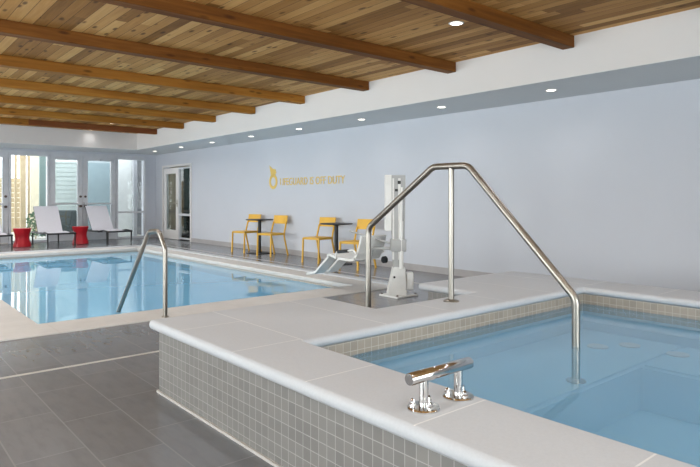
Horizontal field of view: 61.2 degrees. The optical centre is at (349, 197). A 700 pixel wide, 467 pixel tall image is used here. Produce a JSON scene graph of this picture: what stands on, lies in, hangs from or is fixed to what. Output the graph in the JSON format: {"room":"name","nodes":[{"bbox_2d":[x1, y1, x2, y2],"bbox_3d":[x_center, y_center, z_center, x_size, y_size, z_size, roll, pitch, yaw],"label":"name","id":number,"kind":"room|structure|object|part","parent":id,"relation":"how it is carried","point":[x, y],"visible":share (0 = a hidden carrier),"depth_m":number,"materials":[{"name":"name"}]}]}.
{"room":"indoor swimming pool","nodes":[
{"label":"indoor swimming pool","id":0,"kind":"room"},
{"bbox_2d":[0,148,155,235],"bbox_3d":[-10.205,-0.350,14.681,10.960,3.100,0.200,0,0,-40],"label":"wall","id":1,"kind":"structure","parent":0,"point":[150,159],"depth_m":18.00,"materials":[{"name":"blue paint"}]},
{"bbox_2d":[0,152,7,243],"bbox_3d":[-9.354,-0.005,15.274,0.934,2.390,0.192,0,0,-40],"label":"door","id":2,"kind":"structure","parent":1,"relation":"in","point":[4,156],"depth_m":15.51,"materials":[{"name":"silver metal"}]},
{"bbox_2d":[8,152,49,243],"bbox_3d":[-8.647,0.000,15.944,0.991,2.400,0.160,0,0,-40],"label":"window","id":3,"kind":"structure","parent":1,"relation":"in","point":[47,156],"depth_m":15.88,"materials":[{"name":"silver metal"}]},
{"bbox_2d":[50,155,82,240],"bbox_3d":[-7.901,-0.005,16.502,0.844,2.390,0.192,0,0,-40],"label":"door","id":4,"kind":"structure","parent":1,"relation":"in","point":[66,237],"depth_m":16.54,"materials":[{"name":"silver metal"}]},
{"bbox_2d":[0,150,143,157],"bbox_3d":[-9.967,-1.225,14.741,9.800,0.070,0.015,0,0,-40],"label":"trim","id":5,"kind":"structure","parent":1,"relation":"attached to","point":[3,151],"depth_m":16.55,"materials":[{"name":"silver metal"}]},
{"bbox_2d":[83,156,115,239],"bbox_3d":[-7.225,-0.005,17.073,0.909,2.390,0.192,0,0,-40],"label":"door","id":6,"kind":"structure","parent":1,"relation":"in","point":[90,235],"depth_m":17.10,"materials":[{"name":"silver metal"}]},
{"bbox_2d":[116,157,145,238],"bbox_3d":[-6.564,0.000,17.704,0.898,2.400,0.160,0,0,-40],"label":"window","id":7,"kind":"structure","parent":1,"relation":"in","point":[117,158],"depth_m":17.60,"materials":[{"name":"silver metal"}]},
{"bbox_3d":[-6.558,0.420,17.697,0.778,0.050,0.140,0,0,-40],"label":"rail","id":8,"kind":"part","parent":7,"relation":"part of","materials":[{"name":"silver metal"}]},
{"bbox_2d":[137,160,141,233],"bbox_3d":[-4.556,-0.250,18.733,2.500,2.900,9.700,0,0,-40],"label":"wall","id":9,"kind":"structure","parent":0,"point":[139,162],"depth_m":19.69,"materials":[{"name":"grey paint"}]},
{"bbox_2d":[0,237,463,466],"bbox_3d":[-3.303,1.300,6.668,11.360,0.200,21.450,0,0,-40],"label":"floor","id":10,"kind":"structure","parent":0,"point":[111,413],"depth_m":3.52,"materials":[{"name":"grey tile"}]},
{"bbox_2d":[0,222,12,249],"bbox_3d":[-8.632,0.708,14.199,0.662,0.985,1.776,0,0,-40],"label":"sun lounger","id":11,"kind":"object","parent":10,"relation":"on","point":[1,233],"visible":1,"depth_m":13.76,"materials":[{"name":"grey fabric"}]},
{"bbox_3d":[-8.632,0.567,14.199,0.662,0.698,1.776,0,0,-40],"label":"frame","id":12,"kind":"part","parent":11,"relation":"part of","materials":[{"name":"black metal"}]},
{"bbox_2d":[13,228,31,247],"bbox_3d":[-8.049,0.969,14.539,0.392,0.462,0.392,0,0,-18],"label":"stool","id":13,"kind":"object","parent":10,"relation":"on","point":[22,239],"visible":0.99,"depth_m":14.40,"materials":[{"name":"red plastic"}]},
{"bbox_2d":[30,206,75,247],"bbox_3d":[-7.578,0.708,15.089,0.662,0.985,1.776,0,0,-40],"label":"sun lounger","id":14,"kind":"object","parent":10,"relation":"on","point":[47,218],"visible":0.98,"depth_m":15.38,"materials":[{"name":"grey fabric"}]},
{"bbox_3d":[-7.878,0.544,15.444,0.580,0.658,0.502,0,0,-40],"label":"backrest","id":15,"kind":"part","parent":14,"relation":"part of","materials":[{"name":"grey fabric"}]},
{"bbox_3d":[-7.578,0.567,15.089,0.662,0.698,1.776,0,0,-40],"label":"frame","id":16,"kind":"part","parent":14,"relation":"part of","materials":[{"name":"black metal"}]},
{"bbox_3d":[-7.367,0.866,14.840,0.580,0.043,1.060,0,0,-40],"label":"seat","id":17,"kind":"part","parent":14,"relation":"part of","materials":[{"name":"grey fabric"}]},
{"bbox_2d":[72,226,88,244],"bbox_3d":[-7.039,0.969,15.458,0.392,0.462,0.392,0,0,-18],"label":"stool","id":18,"kind":"object","parent":10,"relation":"on","point":[81,231],"visible":0.92,"depth_m":15.32,"materials":[{"name":"red plastic"}]},
{"bbox_2d":[85,206,132,244],"bbox_3d":[-6.586,0.708,16.007,1.776,0.985,0.662,0,0,45],"label":"sun lounger","id":19,"kind":"object","parent":10,"relation":"on","point":[98,216],"visible":0.91,"depth_m":16.26,"materials":[{"name":"grey fabric"}]},
{"bbox_3d":[-6.915,0.544,16.334,0.502,0.658,0.580,0,0,45],"label":"backrest","id":20,"kind":"part","parent":19,"relation":"part of","materials":[{"name":"grey fabric"}]},
{"bbox_3d":[-6.586,0.567,16.007,1.776,0.698,0.662,0,0,45],"label":"frame","id":21,"kind":"part","parent":19,"relation":"part of","materials":[{"name":"black metal"}]},
{"bbox_3d":[-6.354,0.866,15.776,1.060,0.043,0.580,0,0,45],"label":"seat","id":22,"kind":"part","parent":19,"relation":"part of","materials":[{"name":"grey fabric"}]},
{"bbox_2d":[0,245,388,341],"bbox_3d":[-3.985,1.855,9.915,4.850,1.370,8.970,0,0,-40],"label":"swimming pool","id":23,"kind":"object","parent":10,"relation":"in","point":[56,291],"visible":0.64,"depth_m":8.43,"materials":[{"name":"liquid"}]},
{"bbox_2d":[116,229,168,317],"bbox_3d":[-2.307,0.973,6.356,1.357,1.321,0.072,0,0,44],"label":"handrail","id":24,"kind":"object","parent":23,"relation":"attached to","point":[151,231],"visible":0.98,"depth_m":5.96,"materials":[{"name":"silver metal"}]},
{"bbox_2d":[0,244,420,378],"bbox_3d":[-5.373,1.198,8.346,9.665,0.004,10.715,0,0,-40],"label":"strip","id":25,"kind":"object","parent":10,"relation":"on","point":[158,244],"visible":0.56,"depth_m":4.38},
{"bbox_2d":[231,214,261,252],"bbox_3d":[-2.298,0.784,13.207,0.416,0.832,0.556,0,0,37],"label":"cafe chair","id":26,"kind":"object","parent":10,"relation":"on","point":[251,216],"visible":0.88,"depth_m":13.30,"materials":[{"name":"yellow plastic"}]},
{"bbox_3d":[-2.299,0.973,12.886,0.031,0.455,0.041,0,0,37],"label":"leg","id":27,"kind":"part","parent":26,"relation":"part of","materials":[{"name":"yellow plastic"}]},
{"bbox_3d":[-2.334,0.739,13.159,0.410,0.018,0.420,0,0,37],"label":"seat","id":28,"kind":"part","parent":26,"relation":"part of","materials":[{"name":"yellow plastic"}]},
{"bbox_3d":[-2.332,0.850,13.474,0.035,0.700,0.133,0,0,37],"label":"leg","id":29,"kind":"part","parent":26,"relation":"part of","materials":[{"name":"yellow plastic"}]},
{"bbox_3d":[-2.151,0.457,13.401,0.390,0.177,0.070,0,0,37],"label":"backrest","id":30,"kind":"part","parent":26,"relation":"part of","materials":[{"name":"yellow plastic"}]},
{"bbox_2d":[246,219,272,254],"bbox_3d":[-1.959,0.829,12.824,0.600,0.742,0.600,0,0,-40],"label":"cafe table","id":31,"kind":"object","parent":10,"relation":"on","point":[258,220],"visible":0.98,"depth_m":12.79,"materials":[{"name":"black metal"}]},
{"bbox_2d":[256,215,288,256],"bbox_3d":[-1.613,0.784,12.397,0.416,0.832,0.556,0,0,37],"label":"cafe chair","id":32,"kind":"object","parent":10,"relation":"on","point":[278,219],"visible":1,"depth_m":12.44,"materials":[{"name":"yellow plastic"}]},
{"bbox_3d":[-1.922,0.973,12.308,0.031,0.455,0.041,0,0,37],"label":"leg","id":33,"kind":"part","parent":32,"relation":"part of","materials":[{"name":"yellow plastic"}]},
{"bbox_3d":[-1.650,0.739,12.350,0.410,0.018,0.420,0,0,37],"label":"seat","id":34,"kind":"part","parent":32,"relation":"part of","materials":[{"name":"yellow plastic"}]},
{"bbox_3d":[-1.615,0.973,12.076,0.031,0.455,0.041,0,0,37],"label":"leg","id":35,"kind":"part","parent":32,"relation":"part of","materials":[{"name":"yellow plastic"}]},
{"bbox_3d":[-1.648,0.850,12.665,0.035,0.700,0.133,0,0,37],"label":"leg","id":36,"kind":"part","parent":32,"relation":"part of","materials":[{"name":"yellow plastic"}]},
{"bbox_3d":[-1.467,0.457,12.591,0.390,0.177,0.070,0,0,37],"label":"backrest","id":37,"kind":"part","parent":32,"relation":"part of","materials":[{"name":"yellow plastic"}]},
{"bbox_3d":[-1.347,0.850,12.438,0.035,0.700,0.133,0,0,37],"label":"leg","id":38,"kind":"part","parent":32,"relation":"part of","materials":[{"name":"yellow plastic"}]},
{"bbox_2d":[302,217,335,263],"bbox_3d":[-0.570,0.784,11.132,0.416,0.832,0.556,0,0,37],"label":"cafe chair","id":39,"kind":"object","parent":10,"relation":"on","point":[317,238],"visible":0.94,"depth_m":11.14,"materials":[{"name":"yellow plastic"}]},
{"bbox_3d":[-0.879,0.973,11.042,0.031,0.455,0.041,0,0,37],"label":"leg","id":40,"kind":"part","parent":39,"relation":"part of","materials":[{"name":"yellow plastic"}]},
{"bbox_3d":[-0.607,0.739,11.084,0.410,0.018,0.420,0,0,37],"label":"seat","id":41,"kind":"part","parent":39,"relation":"part of","materials":[{"name":"yellow plastic"}]},
{"bbox_3d":[-0.604,0.760,11.088,0.384,0.024,0.390,0,0,37],"label":"seat frame","id":42,"kind":"part","parent":39,"relation":"part of","materials":[{"name":"yellow plastic"}]},
{"bbox_3d":[-0.605,0.850,11.399,0.035,0.700,0.133,0,0,37],"label":"leg","id":43,"kind":"part","parent":39,"relation":"part of","materials":[{"name":"yellow plastic"}]},
{"bbox_3d":[-0.572,0.973,10.810,0.031,0.455,0.041,0,0,37],"label":"leg","id":44,"kind":"part","parent":39,"relation":"part of","materials":[{"name":"yellow plastic"}]},
{"bbox_3d":[-0.424,0.457,11.326,0.390,0.177,0.070,0,0,37],"label":"backrest","id":45,"kind":"part","parent":39,"relation":"part of","materials":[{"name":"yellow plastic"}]},
{"bbox_3d":[-0.304,0.850,11.172,0.035,0.700,0.133,0,0,37],"label":"leg","id":46,"kind":"part","parent":39,"relation":"part of","materials":[{"name":"yellow plastic"}]},
{"bbox_2d":[320,223,352,265],"bbox_3d":[-0.247,0.829,10.736,0.600,0.742,0.600,0,0,-40],"label":"cafe table","id":47,"kind":"object","parent":10,"relation":"on","point":[336,225],"visible":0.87,"depth_m":10.70,"materials":[{"name":"black metal"}]},
{"bbox_2d":[339,219,376,270],"bbox_3d":[0.139,0.784,10.107,0.416,0.832,0.556,0,0,38],"label":"cafe chair","id":48,"kind":"object","parent":10,"relation":"on","point":[361,223],"visible":0.71,"depth_m":10.26,"materials":[{"name":"yellow plastic"}]},
{"bbox_3d":[0.102,0.739,10.059,0.410,0.018,0.420,0,0,38],"label":"seat","id":49,"kind":"part","parent":48,"relation":"part of","materials":[{"name":"yellow plastic"}]},
{"bbox_3d":[0.110,0.850,10.374,0.035,0.700,0.133,0,0,38],"label":"leg","id":50,"kind":"part","parent":48,"relation":"part of","materials":[{"name":"yellow plastic"}]},
{"bbox_3d":[0.290,0.457,10.297,0.390,0.177,0.070,0,0,38],"label":"backrest","id":51,"kind":"part","parent":48,"relation":"part of","materials":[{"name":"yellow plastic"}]},
{"bbox_3d":[0.406,0.850,10.141,0.035,0.700,0.133,0,0,38],"label":"leg","id":52,"kind":"part","parent":48,"relation":"part of","materials":[{"name":"yellow plastic"}]},
{"bbox_2d":[306,175,417,298],"bbox_3d":[0.094,0.459,7.735,0.532,1.482,1.676,0,0,-40],"label":"lift","id":53,"kind":"object","parent":10,"relation":"on","point":[400,281],"visible":0.92,"depth_m":7.20,"materials":[{"name":"white metal"}]},
{"bbox_3d":[-0.057,0.719,7.535,0.026,0.148,0.440,0,0,-40],"label":"armrest","id":54,"kind":"part","parent":53,"relation":"part of","materials":[{"name":"white plastic"}]},
{"bbox_3d":[0.036,0.770,7.781,0.420,0.070,0.580,0,0,-40],"label":"seat","id":55,"kind":"part","parent":53,"relation":"part of","materials":[{"name":"white plastic"}]},
{"bbox_3d":[0.255,0.626,7.523,0.420,0.309,0.164,0,0,-40],"label":"backrest","id":56,"kind":"part","parent":53,"relation":"part of","materials":[{"name":"white plastic"}]},
{"bbox_3d":[0.254,0.717,7.570,0.828,0.235,0.080,0,0,44],"label":"seat frame","id":57,"kind":"part","parent":53,"relation":"part of","materials":[{"name":"white plastic"}]},
{"bbox_3d":[0.597,1.189,7.273,0.360,0.022,0.320,0,0,-40],"label":"plate","id":58,"kind":"part","parent":53,"relation":"part of","materials":[{"name":"white metal"}]},
{"bbox_2d":[149,271,699,466],"bbox_3d":[2.171,1.262,2.659,3.890,0.997,6.060,0,0,-40],"label":"hot tub","id":59,"kind":"object","parent":10,"relation":"on","point":[318,381],"visible":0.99,"depth_m":3.45,"materials":[{"name":"beige tile"}]},
{"bbox_3d":[1.221,1.193,1.815,1.312,0.014,5.937,0,0,-40],"label":"trim","id":60,"kind":"part","parent":59,"relation":"part of","materials":[{"name":"grey tile"}]},
{"bbox_2d":[405,357,473,414],"bbox_3d":[0.338,0.692,2.205,0.339,0.142,0.120,0,0,-40],"label":"grab bar","id":61,"kind":"object","parent":59,"relation":"on","point":[424,406],"visible":1,"depth_m":2.17,"materials":[{"name":"silver metal"}]},
{"bbox_3d":[0.267,0.705,2.145,0.035,0.109,0.035,0,0,-40],"label":"post","id":62,"kind":"part","parent":61,"relation":"part of","materials":[{"name":"silver metal"}]},
{"bbox_3d":[0.415,0.705,2.270,0.035,0.109,0.035,0,0,-40],"label":"post","id":63,"kind":"part","parent":61,"relation":"part of","materials":[{"name":"silver metal"}]},
{"bbox_2d":[365,162,585,383],"bbox_3d":[0.768,0.469,4.343,0.116,1.461,2.012,0,0,-40],"label":"handrail","id":64,"kind":"object","parent":59,"relation":"on","point":[575,379],"visible":0.92,"depth_m":4.25,"materials":[{"name":"silver metal"}]},
{"bbox_3d":[0.747,0.268,4.369,0.041,0.986,0.041,0,0,-40],"label":"post","id":65,"kind":"part","parent":64,"relation":"part of","materials":[{"name":"silver metal"}]},
{"bbox_2d":[0,0,699,133],"bbox_3d":[-3.273,-1.820,5.593,9.820,0.120,19.570,0,0,-40],"label":"ceiling","id":66,"kind":"structure","parent":0,"point":[397,24],"depth_m":6.45,"materials":[{"name":"brown wood"}]},
{"bbox_2d":[0,117,155,134],"bbox_3d":[-8.642,-1.695,12.087,9.600,0.130,0.140,0,0,-40],"label":"ceiling beam","id":67,"kind":"structure","parent":66,"relation":"attached to","point":[3,120],"depth_m":13.13,"materials":[{"name":"brown wood"}]},
{"bbox_2d":[0,107,183,128],"bbox_3d":[-7.609,-1.695,10.865,9.600,0.130,0.140,0,0,-40],"label":"ceiling beam","id":68,"kind":"structure","parent":66,"relation":"attached to","point":[3,111],"depth_m":12.53,"materials":[{"name":"brown wood"}]},
{"bbox_2d":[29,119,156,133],"bbox_3d":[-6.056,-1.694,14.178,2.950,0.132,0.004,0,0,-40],"label":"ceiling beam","id":69,"kind":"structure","parent":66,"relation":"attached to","point":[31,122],"depth_m":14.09,"materials":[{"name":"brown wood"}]},
{"bbox_2d":[0,95,215,122],"bbox_3d":[-6.583,-1.695,9.650,9.600,0.130,0.140,0,0,-40],"label":"ceiling beam","id":70,"kind":"structure","parent":66,"relation":"attached to","point":[4,99],"depth_m":11.16,"materials":[{"name":"brown wood"}]},
{"bbox_2d":[0,78,255,113],"bbox_3d":[-5.537,-1.695,8.413,9.600,0.130,0.140,0,0,-40],"label":"ceiling beam","id":71,"kind":"structure","parent":66,"relation":"attached to","point":[13,84],"depth_m":9.79,"materials":[{"name":"brown wood"}]},
{"bbox_2d":[0,54,304,103],"bbox_3d":[-4.485,-1.695,7.168,9.600,0.130,0.140,0,0,-40],"label":"ceiling beam","id":72,"kind":"structure","parent":66,"relation":"attached to","point":[6,61],"depth_m":8.36,"materials":[{"name":"brown wood"}]},
{"bbox_2d":[0,19,368,90],"bbox_3d":[-3.421,-1.695,5.907,9.600,0.130,0.140,0,0,-40],"label":"ceiling beam","id":73,"kind":"structure","parent":66,"relation":"attached to","point":[9,28],"depth_m":6.90,"materials":[{"name":"brown wood"}]},
{"bbox_2d":[92,0,455,73],"bbox_3d":[-2.336,-1.695,4.624,9.600,0.130,0.140,0,0,-40],"label":"ceiling beam","id":74,"kind":"structure","parent":66,"relation":"attached to","point":[182,9],"depth_m":5.92,"materials":[{"name":"brown wood"}]},
{"bbox_2d":[0,8,699,149],"bbox_3d":[-3.271,-1.590,5.615,9.850,0.540,19.600,0,0,-40],"label":"soffit","id":75,"kind":"structure","parent":66,"relation":"attached to","point":[673,36],"depth_m":7.66,"materials":[{"name":"white paint"}]},
{"bbox_2d":[448,21,463,25],"bbox_3d":[1.068,-1.757,5.956,0.156,0.006,0.156,0,0,-40],"label":"recessed light","id":76,"kind":"object","parent":66,"relation":"in","point":[453,23],"visible":1,"depth_m":5.95,"materials":[{"name":"white"}]},
{"bbox_2d":[400,0,573,49],"bbox_3d":[-1.278,-1.695,3.372,9.600,0.130,0.140,0,0,-40],"label":"ceiling beam","id":77,"kind":"structure","parent":66,"relation":"attached to","point":[468,10],"depth_m":5.58,"materials":[{"name":"brown wood"}]},
{"bbox_2d":[156,79,699,291],"bbox_3d":[0.899,-0.350,10.185,0.200,3.100,21.400,0,0,-40],"label":"wall","id":78,"kind":"structure","parent":0,"point":[606,185],"depth_m":8.45,"materials":[{"name":"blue paint"}]},
{"bbox_2d":[164,168,179,239],"bbox_3d":[-5.224,0.160,17.259,0.122,2.060,1.010,0,0,-40],"label":"door","id":79,"kind":"structure","parent":78,"relation":"in","point":[170,174],"depth_m":17.31,"materials":[{"name":"white paint"}]},
{"bbox_3d":[-5.200,0.110,17.279,0.010,1.640,0.690,0,0,-40],"label":"glass","id":80,"kind":"part","parent":79,"relation":"part of","materials":[{"name":"clear glass"}]},
{"bbox_2d":[162,163,191,241],"bbox_3d":[-4.978,0.120,16.963,0.030,2.160,1.960,0,0,-40],"label":"trim","id":81,"kind":"structure","parent":78,"relation":"attached to","point":[185,164],"depth_m":16.71,"materials":[{"name":"white paint"}]},
{"bbox_2d":[178,166,189,239],"bbox_3d":[-4.606,0.145,16.584,0.070,2.030,0.780,0,0,-40],"label":"window","id":82,"kind":"structure","parent":78,"relation":"in","point":[183,172],"depth_m":16.65,"materials":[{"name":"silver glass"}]},
{"bbox_2d":[269,167,344,188],"bbox_3d":[-0.951,-0.458,12.213,0.009,0.525,2.645,0,0,-40],"label":"wall sign","id":83,"kind":"object","parent":78,"relation":"attached to","point":[273,171],"visible":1,"depth_m":12.42,"materials":[{"name":"yellow paint"}]},
{"bbox_2d":[155,234,493,276],"bbox_3d":[0.785,1.147,10.154,0.014,0.105,20.900,0,0,-40],"label":"baseboard","id":84,"kind":"structure","parent":78,"relation":"attached to","point":[425,268],"depth_m":10.62,"materials":[{"name":"grey tile"}]},
{"bbox_2d":[0,55,699,154],"bbox_3d":[-3.255,-1.333,6.610,10.760,0.034,21.100,0,0,-40],"label":"soffit","id":85,"kind":"structure","parent":78,"relation":"attached to","point":[688,68],"depth_m":8.24,"materials":[{"name":"grey paint"}]},
{"label":"outside","id":86,"kind":"structure","parent":0,"visible":0},
{"bbox_2d":[11,220,141,240],"bbox_3d":[-17.940,1.310,22.782,30.000,0.180,22.040,0,0,-40],"label":"ground","id":87,"kind":"structure","parent":86,"point":[12,233],"depth_m":18.28,"materials":[{"name":"white concrete"}]},
{"bbox_2d":[0,178,19,231],"bbox_3d":[-11.679,0.247,20.282,0.904,1.866,0.060,0,0,-40],"label":"fence","id":88,"kind":"object","parent":87,"relation":"on","point":[12,179],"visible":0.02,"depth_m":20.34,"materials":[{"name":"beige wood"}]},
{"bbox_2d":[14,155,16,237],"bbox_3d":[-10.212,-0.340,18.078,0.070,3.120,0.070,0,0,-40],"label":"timber post","id":89,"kind":"object","parent":87,"relation":"on","point":[15,156],"visible":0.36,"depth_m":18.05,"materials":[{"name":"beige wood"}]},
{"bbox_2d":[20,156,25,227],"bbox_3d":[-10.060,-0.340,18.207,0.150,3.120,0.150,0,0,-40],"label":"timber post","id":90,"kind":"object","parent":87,"relation":"on","point":[22,158],"visible":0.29,"depth_m":18.14,"materials":[{"name":"beige wood"}]},
{"bbox_2d":[27,156,29,236],"bbox_3d":[-9.940,-0.340,18.308,0.070,3.120,0.070,0,0,-40],"label":"timber post","id":91,"kind":"object","parent":87,"relation":"on","point":[28,157],"visible":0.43,"depth_m":18.27,"materials":[{"name":"beige wood"}]},
{"bbox_2d":[30,156,38,230],"bbox_3d":[-10.672,-0.490,19.980,0.258,3.420,0.300,0,0,-40],"label":"wall","id":92,"kind":"structure","parent":87,"relation":"on","point":[34,160],"depth_m":19.86,"materials":[{"name":"beige paint"}]},
{"bbox_2d":[26,212,45,238],"bbox_3d":[-9.375,0.797,17.721,0.705,0.847,0.600,0,0,-40],"label":"shrub","id":93,"kind":"object","parent":87,"relation":"on","point":[32,214],"visible":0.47,"depth_m":17.62,"materials":[{"name":"green plant"}]},
{"bbox_2d":[39,156,45,235],"bbox_3d":[-9.880,-0.290,19.014,0.180,3.020,0.120,0,0,-40],"label":"steel post","id":94,"kind":"object","parent":87,"relation":"on","point":[42,160],"visible":0.5,"depth_m":18.96,"materials":[{"name":"grey metal"}]},
{"bbox_2d":[55,159,76,210],"bbox_3d":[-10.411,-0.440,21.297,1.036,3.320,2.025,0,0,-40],"label":"building","id":95,"kind":"structure","parent":87,"relation":"on","point":[65,170],"depth_m":20.49,"materials":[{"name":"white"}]},
{"bbox_2d":[58,210,76,230],"bbox_3d":[-8.604,0.790,17.842,0.840,0.860,0.680,0,0,-20],"label":"wicker armchair","id":96,"kind":"object","parent":87,"relation":"on","point":[68,218],"visible":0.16,"depth_m":17.57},
{"bbox_2d":[88,161,109,229],"bbox_3d":[-8.401,-0.290,20.001,0.976,3.020,0.200,0,0,-40],"label":"wall","id":97,"kind":"structure","parent":87,"relation":"on","point":[98,171],"depth_m":19.86,"materials":[{"name":"glass"}]},
{"bbox_2d":[118,160,131,235],"bbox_3d":[-7.203,-0.290,18.867,0.535,3.020,0.120,0,0,-40],"label":"wall","id":98,"kind":"structure","parent":87,"relation":"on","point":[124,166],"depth_m":18.82,"materials":[{"name":"glass"}]},
{"bbox_2d":[132,160,136,235],"bbox_3d":[-6.884,-0.290,18.927,0.120,3.020,0.120,0,0,-40],"label":"steel post","id":99,"kind":"object","parent":87,"relation":"on","point":[134,162],"visible":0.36,"depth_m":18.88,"materials":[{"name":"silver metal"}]}
]}

